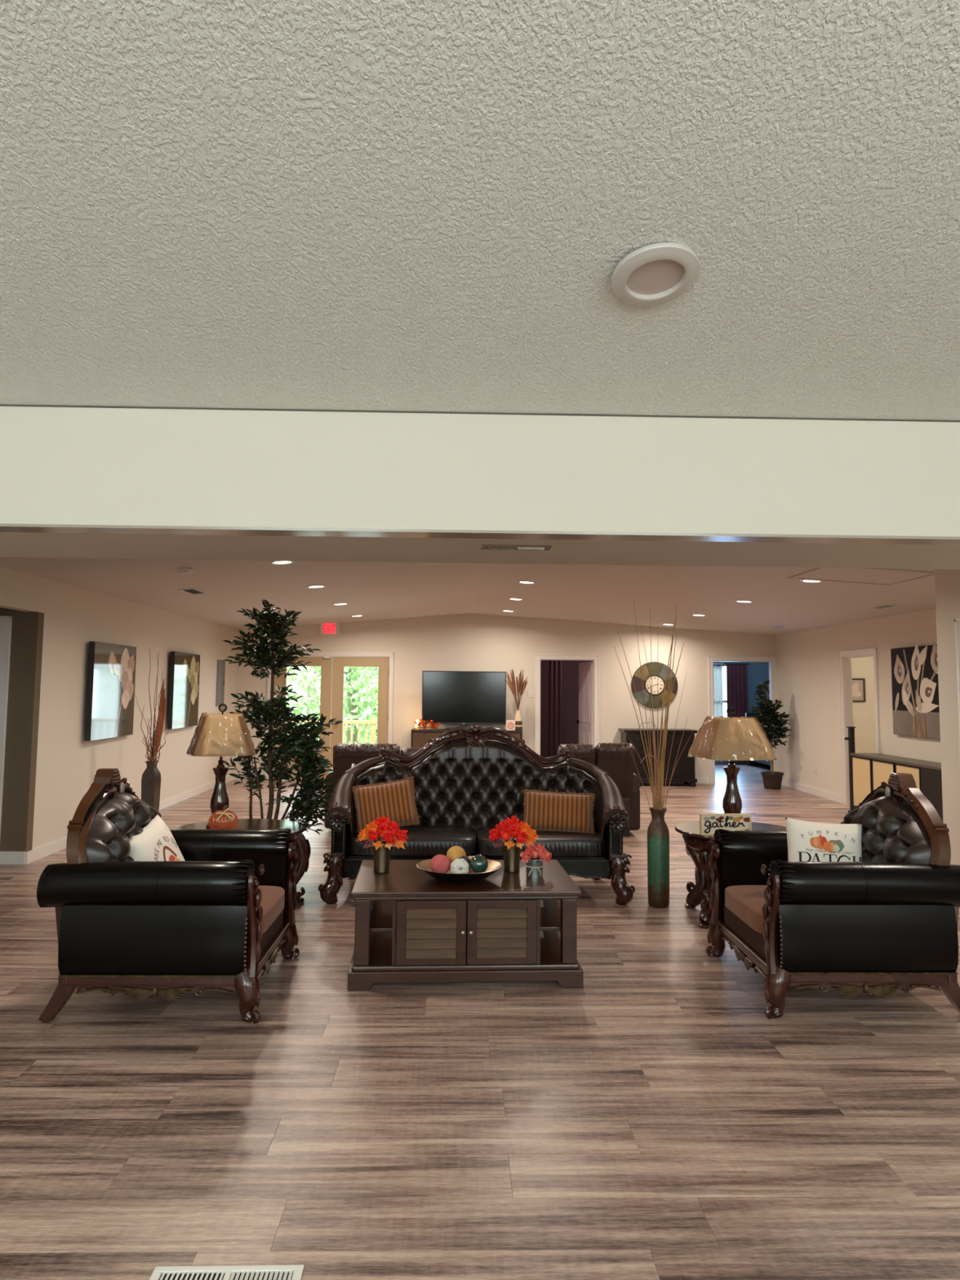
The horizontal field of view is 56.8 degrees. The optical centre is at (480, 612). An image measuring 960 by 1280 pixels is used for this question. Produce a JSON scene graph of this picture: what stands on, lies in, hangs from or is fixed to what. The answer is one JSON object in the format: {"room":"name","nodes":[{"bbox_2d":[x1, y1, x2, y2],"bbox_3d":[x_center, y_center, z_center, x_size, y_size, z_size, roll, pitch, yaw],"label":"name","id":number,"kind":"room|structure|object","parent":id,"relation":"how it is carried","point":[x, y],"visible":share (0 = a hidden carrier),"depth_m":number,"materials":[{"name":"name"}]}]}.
{"room":"care facility","nodes":[
{"label":"care facility","id":0,"kind":"room"},
{"bbox_2d":[0,566,237,860],"bbox_3d":[-4.841,-0.313,5.630,1.980,4.600,18.600,1,-5,-1],"label":"wall","id":1,"kind":"structure","parent":0,"point":[67,764],"depth_m":8.58,"materials":[{"name":"beige paint"}]},
{"bbox_2d":[0,615,12,836],"bbox_3d":[-4.641,1.104,7.780,0.995,2.150,0.124,1,-5,-1],"label":"door","id":2,"kind":"structure","parent":1,"relation":"in","point":[6,622],"depth_m":7.78,"materials":[{"name":"white paint"}]},
{"bbox_2d":[0,851,26,864],"bbox_3d":[-4.037,2.123,7.662,0.220,0.110,0.015,1,-5,-1],"label":"baseboard","id":3,"kind":"structure","parent":1,"relation":"attached to","point":[6,857],"depth_m":7.66,"materials":[{"name":"white paint"}]},
{"bbox_2d":[84,641,136,741],"bbox_3d":[-3.903,0.835,9.426,0.062,0.988,1.230,1,-5,-3],"label":"flower painting","id":4,"kind":"object","parent":1,"relation":"attached to","point":[111,673],"visible":1,"depth_m":9.28,"materials":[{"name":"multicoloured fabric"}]},
{"bbox_2d":[25,774,233,864],"bbox_3d":[-4.007,2.431,11.198,0.014,0.105,7.080,1,-5,-1],"label":"baseboard","id":5,"kind":"structure","parent":1,"relation":"attached to","point":[38,853],"depth_m":11.07,"materials":[{"name":"white paint"}]},
{"bbox_2d":[167,651,199,728],"bbox_3d":[-3.965,1.047,11.921,0.062,0.993,1.220,1,-5,-3],"label":"flower painting","id":6,"kind":"object","parent":1,"relation":"attached to","point":[184,668],"visible":0.98,"depth_m":11.76,"materials":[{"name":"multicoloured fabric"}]},
{"bbox_2d":[215,659,225,706],"bbox_3d":[-4.050,1.108,13.881,0.024,0.720,0.440,1,-5,-1],"label":"electrical panel","id":7,"kind":"object","parent":1,"relation":"attached to","point":[220,700],"visible":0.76,"depth_m":13.83,"materials":[{"name":"grey metal"}]},
{"bbox_2d":[0,523,959,545],"bbox_3d":[-0.087,-0.340,3.861,11.200,0.012,0.143,1,-5,-1],"label":"trim","id":8,"kind":"structure","parent":1,"relation":"attached to","point":[4,527],"depth_m":3.83,"materials":[{"name":"beige paint"}]},
{"bbox_2d":[0,404,959,422],"bbox_3d":[-0.081,-0.863,3.835,11.200,0.010,0.004,1,-5,-1],"label":"trim","id":9,"kind":"structure","parent":1,"relation":"attached to","point":[1,405],"depth_m":3.83,"materials":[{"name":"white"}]},
{"bbox_2d":[0,556,935,635],"bbox_3d":[-0.233,-0.228,9.979,11.200,0.567,10.350,1,-5,-1],"label":"ceiling","id":10,"kind":"structure","parent":0,"point":[375,590],"depth_m":10.11,"materials":[{"name":"white paint"}]},
{"bbox_2d":[176,567,192,574],"bbox_3d":[-2.655,-0.366,7.978,0.140,0.048,0.139,1,-5,-1],"label":"smoke detector","id":11,"kind":"object","parent":10,"relation":"attached to","point":[181,571],"visible":1,"depth_m":7.93,"materials":[{"name":"white plastic"}]},
{"bbox_2d":[178,587,207,594],"bbox_3d":[-3.084,-0.223,9.541,0.170,0.023,0.460,1,-5,-1],"label":"ceiling vent","id":12,"kind":"object","parent":10,"relation":"in","point":[191,591],"visible":1,"depth_m":9.53,"materials":[{"name":"white plastic"}]},
{"bbox_2d":[270,560,294,564],"bbox_3d":[-1.774,-0.448,7.966,0.208,0.028,0.209,0,-5,5],"label":"recessed light","id":13,"kind":"object","parent":10,"relation":"in","point":[277,562],"visible":0.91,"depth_m":7.98,"materials":[{"name":"white plastic"}]},
{"bbox_2d":[306,584,325,588],"bbox_3d":[-1.821,-0.284,9.869,0.208,0.028,0.209,0,-5,5],"label":"recessed light","id":14,"kind":"object","parent":10,"relation":"in","point":[317,586],"visible":1,"depth_m":9.87,"materials":[{"name":"white plastic"}]},
{"bbox_2d":[517,580,535,583],"bbox_3d":[0.539,-0.344,10.243,0.209,0.024,0.209,0,-5,5],"label":"recessed light","id":15,"kind":"object","parent":10,"relation":"in","point":[519,581],"visible":1,"depth_m":10.22,"materials":[{"name":"white"}]},
{"bbox_2d":[734,600,752,603],"bbox_3d":[3.152,-0.128,10.601,0.209,0.024,0.209,0,-5,5],"label":"recessed light","id":16,"kind":"object","parent":10,"relation":"in","point":[736,601],"visible":1,"depth_m":10.60,"materials":[{"name":"white"}]},
{"bbox_2d":[768,625,789,628],"bbox_3d":[4.540,0.224,13.496,0.160,0.020,0.460,1,-5,-1],"label":"ceiling vent","id":17,"kind":"object","parent":10,"relation":"in","point":[775,626],"visible":1,"depth_m":13.45,"materials":[{"name":"white plastic"}]},
{"bbox_2d":[800,579,822,582],"bbox_3d":[3.202,-0.303,8.569,0.209,0.024,0.209,0,-5,5],"label":"recessed light","id":18,"kind":"object","parent":10,"relation":"in","point":[802,580],"visible":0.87,"depth_m":8.61,"materials":[{"name":"white"}]},
{"bbox_2d":[788,567,934,586],"bbox_3d":[3.464,-0.329,8.045,0.999,0.075,0.920,1,-5,-1],"label":"attic hatch","id":19,"kind":"object","parent":10,"relation":"attached to","point":[872,576],"visible":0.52,"depth_m":8.05,"materials":[{"name":"white paint"}]},
{"bbox_2d":[867,604,898,608],"bbox_3d":[4.612,-0.064,10.159,0.160,0.020,0.420,1,-5,-1],"label":"ceiling vent","id":20,"kind":"object","parent":10,"relation":"in","point":[883,606],"visible":1,"depth_m":10.12,"materials":[{"name":"white plastic"}]},
{"bbox_2d":[0,0,959,420],"bbox_3d":[0.018,-2.107,0.257,11.200,1.864,7.350,1,-5,-1],"label":"ceiling","id":21,"kind":"structure","parent":0,"point":[357,205],"depth_m":2.69,"materials":[{"name":"white paint"}]},
{"bbox_2d":[611,242,699,305],"bbox_3d":[0.589,-1.132,2.982,0.292,0.091,0.291,-1,-5,21],"label":"recessed light","id":22,"kind":"object","parent":21,"relation":"in","point":[660,273],"visible":1,"depth_m":2.97,"materials":[{"name":"grey plastic"}]},
{"bbox_2d":[0,764,959,1279],"bbox_3d":[1.142,2.287,7.659,16.181,0.120,23.068,1,-5,-1],"label":"floor","id":23,"kind":"structure","parent":0,"point":[648,1119],"depth_m":3.25,"materials":[{"name":"brown wood"}]},
{"bbox_2d":[134,647,168,810],"bbox_3d":[-3.446,1.342,9.244,0.376,1.950,0.151,0,-5,9],"label":"floor vase","id":24,"kind":"object","parent":23,"relation":"on","point":[151,776],"visible":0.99,"depth_m":9.22,"materials":[{"name":"brown metal"}]},
{"bbox_2d":[36,768,299,1023],"bbox_3d":[-1.533,1.391,4.637,1.026,1.127,1.163,1,-5,-1],"label":"carved armchair","id":25,"kind":"object","parent":23,"relation":"on","point":[217,918],"visible":0.89,"depth_m":4.11,"materials":[{"name":"black leather"}]},
{"bbox_2d":[128,814,185,861],"bbox_3d":[-1.706,1.327,4.694,0.232,0.459,0.492,0,-5,6],"label":"pillow","id":26,"kind":"object","parent":25,"relation":"on","point":[156,842],"visible":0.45,"depth_m":4.65,"materials":[{"name":"beige fabric"}]},
{"bbox_2d":[154,836,180,861],"bbox_3d":[-1.637,1.312,4.682,0.107,0.241,0.277,1,-5,-1],"label":"print","id":27,"kind":"object","parent":26,"relation":"attached to","point":[166,848],"depth_m":4.69,"materials":[{"name":"multicoloured"}]},
{"bbox_2d":[255,885,284,934],"bbox_3d":[-1.430,1.548,4.626,0.725,0.134,0.744,1,-5,-1],"label":"seat cushion","id":28,"kind":"object","parent":25,"relation":"on","point":[272,904],"depth_m":4.66,"materials":[{"name":"brown fabric"}]},
{"bbox_2d":[149,1264,303,1279],"bbox_3d":[-0.666,1.744,2.299,0.394,0.008,0.150,1,-5,-2],"label":"floor vent","id":29,"kind":"object","parent":23,"relation":"in","point":[286,1272],"visible":1,"depth_m":2.35,"materials":[{"name":"white metal"}]},
{"bbox_2d":[175,818,311,902],"bbox_3d":[-1.700,1.806,6.279,0.900,0.552,0.900,-1,-5,21],"label":"end table","id":30,"kind":"object","parent":23,"relation":"on","point":[303,846],"visible":0.2,"depth_m":6.43,"materials":[{"name":"brown wood"}]},
{"bbox_2d":[186,703,256,827],"bbox_3d":[-1.865,1.097,6.385,0.461,0.875,0.460,3,-5,-25],"label":"table lamp","id":31,"kind":"object","parent":30,"relation":"on","point":[215,735],"visible":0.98,"depth_m":6.29,"materials":[{"name":"brown fabric"}]},
{"bbox_2d":[208,804,238,829],"bbox_3d":[-1.736,1.405,6.016,0.320,0.200,0.071,1,-5,-7],"label":"sign","id":32,"kind":"object","parent":30,"relation":"on","point":[224,819],"visible":0.78,"depth_m":5.99,"materials":[{"name":"orange paint"}]},
{"bbox_2d":[213,825,231,829],"bbox_3d":[-1.734,1.458,5.984,0.117,0.040,0.001,1,-5,-7],"label":"print","id":33,"kind":"object","parent":32,"relation":"attached to","point":[216,826],"depth_m":5.98},
{"bbox_2d":[223,599,342,835],"bbox_3d":[-1.654,1.037,7.526,1.065,2.296,0.620,0,-5,8],"label":"ficus tree","id":34,"kind":"object","parent":23,"relation":"on","point":[309,802],"visible":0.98,"depth_m":7.48,"materials":[{"name":"green plant"}]},
{"bbox_2d":[324,742,422,828],"bbox_3d":[-0.491,1.899,9.693,2.344,0.972,1.048,1,-5,-1],"label":"recliner sofa","id":35,"kind":"object","parent":23,"relation":"on","point":[345,754],"visible":0.11,"depth_m":9.22,"materials":[{"name":"black leather"}]},
{"bbox_2d":[346,859,583,990],"bbox_3d":[-0.096,1.744,5.050,1.224,0.490,0.908,1,-5,-4],"label":"coffee table","id":36,"kind":"object","parent":23,"relation":"on","point":[412,926],"visible":0.99,"depth_m":4.64,"materials":[{"name":"brown wood"}]},
{"bbox_2d":[369,900,392,932],"bbox_3d":[-0.579,1.711,5.031,0.197,0.020,0.688,1,-5,-4],"label":"shelf","id":37,"kind":"object","parent":36,"relation":"attached to","point":[381,911],"depth_m":4.94,"materials":[{"name":"brown wood"}]},
{"bbox_2d":[354,815,408,873],"bbox_3d":[-0.560,1.338,5.139,0.254,0.327,0.244,-4,-6,40],"label":"flower vase","id":38,"kind":"object","parent":36,"relation":"on","point":[380,828],"visible":1,"depth_m":5.10,"materials":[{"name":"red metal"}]},
{"bbox_2d":[416,858,502,884],"bbox_3d":[-0.114,1.450,4.953,0.480,0.079,0.480,1,-5,-1],"label":"bowl","id":39,"kind":"object","parent":36,"relation":"on","point":[494,866],"visible":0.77,"depth_m":4.81,"materials":[{"name":"black"}]},
{"bbox_2d":[430,854,450,873],"bbox_3d":[-0.221,1.401,4.919,0.112,0.112,0.112,1,-5,-1],"label":"ball","id":40,"kind":"object","parent":39,"relation":"in","point":[439,863],"visible":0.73,"depth_m":4.88,"materials":[{"name":"pink fabric"}]},
{"bbox_2d":[446,845,466,863],"bbox_3d":[-0.135,1.382,5.028,0.112,0.112,0.112,1,-5,-1],"label":"ball","id":41,"kind":"object","parent":39,"relation":"in","point":[455,852],"visible":0.6,"depth_m":4.99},
{"bbox_2d":[450,858,469,873],"bbox_3d":[-0.112,1.407,4.877,0.103,0.103,0.100,1,-5,-1],"label":"ball","id":42,"kind":"object","parent":39,"relation":"in","point":[458,865],"visible":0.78,"depth_m":4.85,"materials":[{"name":"white"}]},
{"bbox_2d":[458,855,470,865],"bbox_3d":[-0.090,1.399,4.970,0.068,0.068,0.068,1,-5,-1],"label":"ball","id":43,"kind":"object","parent":39,"relation":"in","point":[464,857],"visible":0.46,"depth_m":4.96,"materials":[{"name":"grey"}]},
{"bbox_2d":[469,854,488,873],"bbox_3d":[-0.007,1.401,4.934,0.104,0.104,0.104,1,-5,-1],"label":"ball","id":44,"kind":"object","parent":39,"relation":"in","point":[478,863],"visible":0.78,"depth_m":4.90,"materials":[{"name":"green glass"}]},
{"bbox_2d":[485,814,539,872],"bbox_3d":[0.194,1.350,5.197,0.257,0.326,0.242,-3,-6,39],"label":"flower vase","id":45,"kind":"object","parent":36,"relation":"on","point":[512,848],"visible":1,"depth_m":5.16,"materials":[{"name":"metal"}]},
{"bbox_2d":[520,843,551,877],"bbox_3d":[0.319,1.416,5.064,0.186,0.175,0.132,1,-5,-1],"label":"flower vase","id":46,"kind":"object","parent":36,"relation":"on","point":[534,868],"visible":1,"depth_m":5.03,"materials":[{"name":"red plant"}]},
{"bbox_2d":[540,899,560,931],"bbox_3d":[0.386,1.725,5.090,0.197,0.020,0.688,1,-5,-4],"label":"shelf","id":47,"kind":"object","parent":36,"relation":"attached to","point":[550,909],"depth_m":4.99,"materials":[{"name":"brown wood"}]},
{"bbox_2d":[410,728,522,747],"bbox_3d":[-0.221,2.366,14.542,1.800,0.880,0.455,1,-5,-1],"label":"tv stand","id":48,"kind":"object","parent":23,"relation":"on","point":[420,737],"visible":0.24,"depth_m":14.35,"materials":[{"name":"black wood"}]},
{"bbox_2d":[414,719,441,729],"bbox_3d":[-0.843,1.816,14.364,0.436,0.172,0.164,1,-5,-1],"label":"leaf garland","id":49,"kind":"object","parent":48,"relation":"on","point":[433,725],"visible":1,"depth_m":14.36,"materials":[{"name":"orange plant"}]},
{"bbox_2d":[422,671,506,729],"bbox_3d":[-0.262,1.448,14.588,1.380,0.955,0.240,1,-5,-1],"label":"television","id":50,"kind":"object","parent":48,"relation":"on","point":[464,698],"visible":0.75,"depth_m":14.57,"materials":[{"name":"black plastic"}]},
{"bbox_2d":[506,720,515,730],"bbox_3d":[0.498,1.839,14.431,0.150,0.165,0.032,1,-5,-1],"label":"sign","id":51,"kind":"object","parent":48,"relation":"on","point":[510,724],"visible":1,"depth_m":14.42,"materials":[{"name":"beige"}]},
{"bbox_2d":[506,669,527,730],"bbox_3d":[0.602,1.431,14.550,0.356,1.000,0.146,1,-5,-1],"label":"vase","id":52,"kind":"object","parent":48,"relation":"on","point":[520,687],"visible":1,"depth_m":14.54,"materials":[{"name":"brown"}]},
{"bbox_2d":[318,725,635,905],"bbox_3d":[-0.025,1.529,6.880,2.292,1.263,0.948,1,-5,-1],"label":"sofa","id":53,"kind":"object","parent":23,"relation":"on","point":[468,781],"visible":0.74,"depth_m":7.09,"materials":[{"name":"brown leather"}]},
{"bbox_2d":[351,777,420,832],"bbox_3d":[-0.724,1.482,6.812,0.525,0.424,0.188,1,-5,-6],"label":"striped pillow","id":54,"kind":"object","parent":53,"relation":"on","point":[393,800],"visible":0.83,"depth_m":6.76,"materials":[{"name":"orange fabric"}]},
{"bbox_2d":[347,825,476,857],"bbox_3d":[-0.511,1.743,6.814,0.961,0.158,0.644,1,-5,-1],"label":"seat cushion","id":55,"kind":"object","parent":53,"relation":"on","point":[424,841],"depth_m":6.52,"materials":[{"name":"black leather"}]},
{"bbox_2d":[476,826,605,857],"bbox_3d":[0.458,1.754,6.836,0.961,0.158,0.644,1,-5,-1],"label":"seat cushion","id":56,"kind":"object","parent":53,"relation":"on","point":[561,844],"depth_m":6.54,"materials":[{"name":"black leather"}]},
{"bbox_2d":[523,789,595,833],"bbox_3d":[0.608,1.545,6.840,0.572,0.341,0.184,0,-5,3],"label":"striped pillow","id":57,"kind":"object","parent":53,"relation":"on","point":[544,811],"visible":0.88,"depth_m":6.78,"materials":[{"name":"orange fabric"}]},
{"bbox_2d":[557,742,640,836],"bbox_3d":[1.208,1.906,9.734,1.024,0.997,1.048,1,-5,-1],"label":"recliner sofa","id":58,"kind":"object","parent":23,"relation":"on","point":[615,759],"visible":0.38,"depth_m":9.31,"materials":[{"name":"black leather"}]},
{"bbox_2d":[613,601,692,907],"bbox_3d":[1.273,1.016,6.529,0.614,2.220,0.216,1,-5,-10],"label":"floor vase","id":59,"kind":"object","parent":23,"relation":"on","point":[658,833],"visible":1,"depth_m":6.46,"materials":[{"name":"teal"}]},
{"bbox_2d":[617,721,697,786],"bbox_3d":[2.928,2.326,14.638,1.200,1.035,0.545,1,-5,-1],"label":"sideboard","id":60,"kind":"object","parent":23,"relation":"on","point":[684,771],"visible":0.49,"depth_m":14.39,"materials":[{"name":"brown wood"}]},
{"bbox_2d":[675,820,786,928],"bbox_3d":[1.765,1.798,6.114,0.820,0.600,0.820,0,-5,4],"label":"end table","id":61,"kind":"object","parent":23,"relation":"on","point":[697,846],"visible":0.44,"depth_m":6.11,"materials":[{"name":"brown wood"}]},
{"bbox_2d":[699,813,751,835],"bbox_3d":[1.630,1.409,5.894,0.336,0.136,0.044,1,-5,-3],"label":"gather sign","id":62,"kind":"object","parent":61,"relation":"on","point":[709,823],"visible":0.89,"depth_m":5.88,"materials":[{"name":"beige wood"}]},
{"bbox_2d":[703,816,749,833],"bbox_3d":[1.637,1.411,5.879,0.319,0.117,0.001,1,-5,-3],"label":"print","id":63,"kind":"object","parent":62,"relation":"on","point":[736,820],"depth_m":5.88},
{"bbox_2d":[687,706,777,813],"bbox_3d":[1.767,1.087,6.225,0.509,0.837,0.509,2,-5,-13],"label":"table lamp","id":64,"kind":"object","parent":61,"relation":"on","point":[731,739],"visible":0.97,"depth_m":6.11,"materials":[{"name":"brown fabric"}]},
{"bbox_2d":[745,712,770,765],"bbox_3d":[6.555,2.587,17.649,1.900,1.100,2.080,1,-5,-1],"label":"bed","id":65,"kind":"object","parent":23,"relation":"on","point":[753,762],"visible":0.04,"depth_m":18.54,"materials":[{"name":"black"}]},
{"bbox_2d":[750,680,791,789],"bbox_3d":[4.643,1.956,14.222,0.679,1.734,0.541,0,-5,7],"label":"corner ficus","id":66,"kind":"object","parent":23,"relation":"on","point":[771,722],"visible":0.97,"depth_m":14.20,"materials":[{"name":"green plant"}]},
{"bbox_2d":[760,771,783,789],"bbox_3d":[4.675,2.693,14.191,0.350,0.260,0.350,1,-5,-1],"label":"pot","id":67,"kind":"object","parent":23,"relation":"on","point":[771,780],"depth_m":14.07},
{"bbox_2d":[705,773,959,1018],"bbox_3d":[1.858,1.435,4.777,1.026,1.127,1.163,1,-5,-1],"label":"carved armchair","id":68,"kind":"object","parent":23,"relation":"on","point":[880,924],"visible":0.94,"depth_m":4.25,"materials":[{"name":"black leather"}]},
{"bbox_2d":[724,884,769,934],"bbox_3d":[1.752,1.589,4.761,0.725,0.134,0.744,1,-5,-1],"label":"seat cushion","id":69,"kind":"object","parent":68,"relation":"on","point":[745,903],"depth_m":4.77,"materials":[{"name":"brown fabric"}]},
{"bbox_2d":[784,817,862,862],"bbox_3d":[1.885,1.357,4.849,0.445,0.442,0.193,0,-5,5],"label":"pillow","id":70,"kind":"object","parent":68,"relation":"on","point":[807,841],"visible":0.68,"depth_m":4.82,"materials":[{"name":"beige fabric"}]},
{"bbox_2d":[797,830,861,862],"bbox_3d":[1.892,1.305,4.798,0.352,0.235,0.082,1,-5,-1],"label":"print","id":71,"kind":"object","parent":70,"relation":"attached to","point":[813,846],"depth_m":4.81,"materials":[{"name":"multicoloured"}]},
{"bbox_2d":[844,726,855,813],"bbox_3d":[4.790,2.034,11.459,0.135,1.105,0.100,1,-5,-1],"label":"post","id":72,"kind":"object","parent":23,"relation":"on","point":[851,738],"visible":0.66,"depth_m":11.46,"materials":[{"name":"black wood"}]},
{"bbox_2d":[849,752,942,821],"bbox_3d":[4.955,2.071,9.944,0.365,0.775,2.820,1,-5,-1],"label":"base cabinet","id":73,"kind":"object","parent":23,"relation":"on","point":[868,770],"visible":0.48,"depth_m":10.39,"materials":[{"name":"brown"}]},
{"bbox_2d":[934,568,959,865],"bbox_3d":[4.712,-0.541,1.940,1.700,4.600,10.740,1,-5,-1],"label":"wall pier","id":74,"kind":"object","parent":23,"relation":"on","point":[947,581],"visible":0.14,"depth_m":7.05,"materials":[{"name":"beige paint"}]},
{"bbox_2d":[954,618,959,766],"bbox_3d":[3.729,1.065,6.275,0.024,2.125,1.170,1,-5,-1],"label":"door","id":75,"kind":"structure","parent":74,"relation":"attached to","point":[957,622],"depth_m":6.89,"materials":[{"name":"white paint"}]},
{"bbox_2d":[0,406,959,568],"bbox_3d":[-0.094,-0.744,4.329,11.200,0.875,1.000,1,-5,-1],"label":"ceiling beam","id":76,"kind":"structure","parent":0,"point":[59,465],"depth_m":3.83,"materials":[{"name":"beige paint"}]},
{"bbox_2d":[480,544,551,550],"bbox_3d":[0.172,-0.307,4.227,0.330,0.009,0.110,1,-5,-1],"label":"soffit vent","id":77,"kind":"object","parent":76,"relation":"attached to","point":[501,547],"visible":1,"depth_m":4.21,"materials":[{"name":"silver metal"}]},
{"bbox_2d":[232,613,775,777],"bbox_3d":[1.779,1.364,15.047,12.100,3.000,0.120,1,-5,-1],"label":"wall","id":78,"kind":"structure","parent":0,"point":[467,642],"depth_m":15.01,"materials":[{"name":"beige paint"}]},
{"bbox_2d":[233,773,262,780],"bbox_3d":[-3.851,2.734,14.723,0.500,0.110,0.014,1,-5,-1],"label":"baseboard","id":79,"kind":"structure","parent":78,"relation":"attached to","point":[234,778],"depth_m":14.71,"materials":[{"name":"white paint"}]},
{"bbox_2d":[264,651,393,780],"bbox_3d":[-2.513,1.740,14.873,2.100,2.140,0.150,1,-5,-1],"label":"door","id":80,"kind":"structure","parent":78,"relation":"in","point":[332,664],"depth_m":14.90,"materials":[{"name":"white paint"}]},
{"bbox_2d":[319,622,339,635],"bbox_3d":[-2.535,0.269,14.946,0.330,0.247,0.054,1,-5,-1],"label":"exit sign","id":81,"kind":"object","parent":78,"relation":"attached to","point":[331,628],"visible":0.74,"depth_m":14.92,"materials":[{"name":"red plastic"}]},
{"bbox_2d":[534,654,599,755],"bbox_3d":[1.455,1.825,15.406,1.086,2.138,0.980,1,-5,-1],"label":"door","id":82,"kind":"structure","parent":78,"relation":"in","point":[588,672],"depth_m":15.02,"materials":[{"name":"white paint"}]},
{"bbox_2d":[631,662,677,708],"bbox_3d":[2.953,1.231,15.007,0.784,0.784,0.040,1,-5,-1],"label":"wall clock","id":83,"kind":"object","parent":78,"relation":"attached to","point":[659,669],"visible":0.87,"depth_m":14.99,"materials":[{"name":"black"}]},
{"bbox_2d":[640,777,709,783],"bbox_3d":[2.929,2.811,14.883,1.845,0.110,0.014,1,-5,-1],"label":"baseboard","id":84,"kind":"structure","parent":78,"relation":"attached to","point":[700,780],"depth_m":14.89,"materials":[{"name":"white paint"}]},
{"bbox_2d":[707,655,777,783],"bbox_3d":[4.450,1.820,15.051,1.166,2.143,0.124,1,-5,-1],"label":"door","id":85,"kind":"structure","parent":78,"relation":"in","point":[771,660],"depth_m":15.06,"materials":[{"name":"white paint"}]},
{"bbox_2d":[540,656,875,764],"bbox_3d":[4.045,1.524,14.326,7.600,2.600,9.800,1,-5,-1],"label":"wall","id":86,"kind":"structure","parent":0,"point":[570,668],"depth_m":18.02,"materials":[{"name":"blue paint"}]},
{"bbox_2d":[852,678,866,702],"bbox_3d":[6.254,1.312,14.945,0.470,0.400,0.030,1,-5,-1],"label":"framed picture","id":87,"kind":"object","parent":86,"relation":"attached to","point":[858,684],"visible":0.42,"depth_m":14.95,"materials":[{"name":"brown paper"}]},
{"bbox_3d":[4.809,1.923,19.039,1.240,1.650,0.100,1,-5,-1],"label":"window","id":88,"kind":"structure","parent":86,"relation":"in","visible":0},
{"bbox_2d":[713,664,724,717],"bbox_3d":[4.710,2.023,18.961,1.060,1.814,0.033,1,-5,-1],"label":"sheer curtain","id":89,"kind":"object","parent":88,"relation":"hanging from","point":[717,668],"visible":0.09,"depth_m":19.00,"materials":[{"name":"white fabric"}]},
{"bbox_2d":[724,662,749,762],"bbox_3d":[5.490,2.143,18.925,0.540,2.104,0.063,1,-5,-1],"label":"curtain","id":90,"kind":"object","parent":88,"relation":"hanging from","point":[736,673],"visible":0.6,"depth_m":18.96,"materials":[{"name":"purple fabric"}]},
{"bbox_2d":[775,608,941,795],"bbox_3d":[5.184,1.210,11.138,0.120,2.700,7.860,1,-5,-1],"label":"wall","id":91,"kind":"structure","parent":0,"point":[807,661],"depth_m":12.95,"materials":[{"name":"beige paint"}]},
{"bbox_2d":[781,778,842,803],"bbox_3d":[5.040,2.729,13.664,0.014,0.105,2.560,1,-5,-1],"label":"baseboard","id":92,"kind":"structure","parent":91,"relation":"attached to","point":[837,797],"depth_m":13.41,"materials":[{"name":"white paint"}]},
{"bbox_2d":[838,647,879,804],"bbox_3d":[5.140,1.565,11.915,0.124,2.125,1.120,1,-5,-1],"label":"door","id":93,"kind":"structure","parent":91,"relation":"in","point":[844,656],"depth_m":12.37,"materials":[{"name":"white paint"}]},
{"bbox_2d":[890,642,940,739],"bbox_3d":[5.118,0.899,10.355,0.054,1.104,1.189,1,-5,-1],"label":"canvas","id":94,"kind":"object","parent":91,"relation":"attached to","point":[914,669],"visible":0.96,"depth_m":10.37,"materials":[{"name":"brown"}]},
{"bbox_3d":[4.058,0.275,14.383,7.600,0.100,9.700,1,-5,-1],"label":"ceiling","id":95,"kind":"structure","parent":0,"visible":0},
{"bbox_2d":[547,660,562,757],"bbox_3d":[1.429,1.779,16.949,0.360,2.434,0.083,1,-5,-1],"label":"drape","id":96,"kind":"object","parent":95,"relation":"hanging from","point":[554,667],"visible":0.65,"depth_m":16.94,"materials":[{"name":"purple fabric"}]},
{"label":"outside","id":97,"kind":"structure","parent":0,"visible":0},
{"bbox_2d":[287,724,370,743],"bbox_3d":[-0.945,5.561,37.249,60.000,0.200,44.800,1,-5,-1],"label":"ground","id":98,"kind":"structure","parent":97,"point":[368,739],"depth_m":38.82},
{"bbox_2d":[286,666,313,713],"bbox_3d":[-6.712,1.598,23.856,4.594,5.314,4.622,1,-5,-1],"label":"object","id":99,"kind":"object","parent":98,"relation":"on","point":[310,673],"visible":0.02,"depth_m":23.79,"materials":[{"name":"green plant"}]},
{"bbox_2d":[285,717,377,755],"bbox_3d":[-2.960,2.850,16.971,6.150,1.680,0.120,1,-5,-1],"label":"deck railing","id":100,"kind":"object","parent":98,"relation":"on","point":[373,722],"visible":0.07,"depth_m":17.00,"materials":[{"name":"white wood"}]},
{"bbox_2d":[286,666,377,735],"bbox_3d":[-6.333,1.276,32.828,6.099,7.495,6.006,1,-5,-1],"label":"tree","id":101,"kind":"object","parent":98,"relation":"on","point":[313,669],"visible":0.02,"depth_m":32.60,"materials":[{"name":"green plant"}]},
{"bbox_2d":[287,666,378,743],"bbox_3d":[-4.107,2.263,27.298,4.041,4.632,4.339,1,-5,-1],"label":"tree","id":102,"kind":"object","parent":98,"relation":"on","point":[353,701],"visible":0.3,"depth_m":26.63,"materials":[{"name":"green plant"}]},
{"bbox_2d":[357,666,378,727],"bbox_3d":[-1.156,1.468,25.515,4.834,5.958,4.881,-1,-5,17],"label":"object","id":103,"kind":"object","parent":98,"relation":"on","point":[372,687],"visible":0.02,"depth_m":24.53,"materials":[{"name":"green plant"}]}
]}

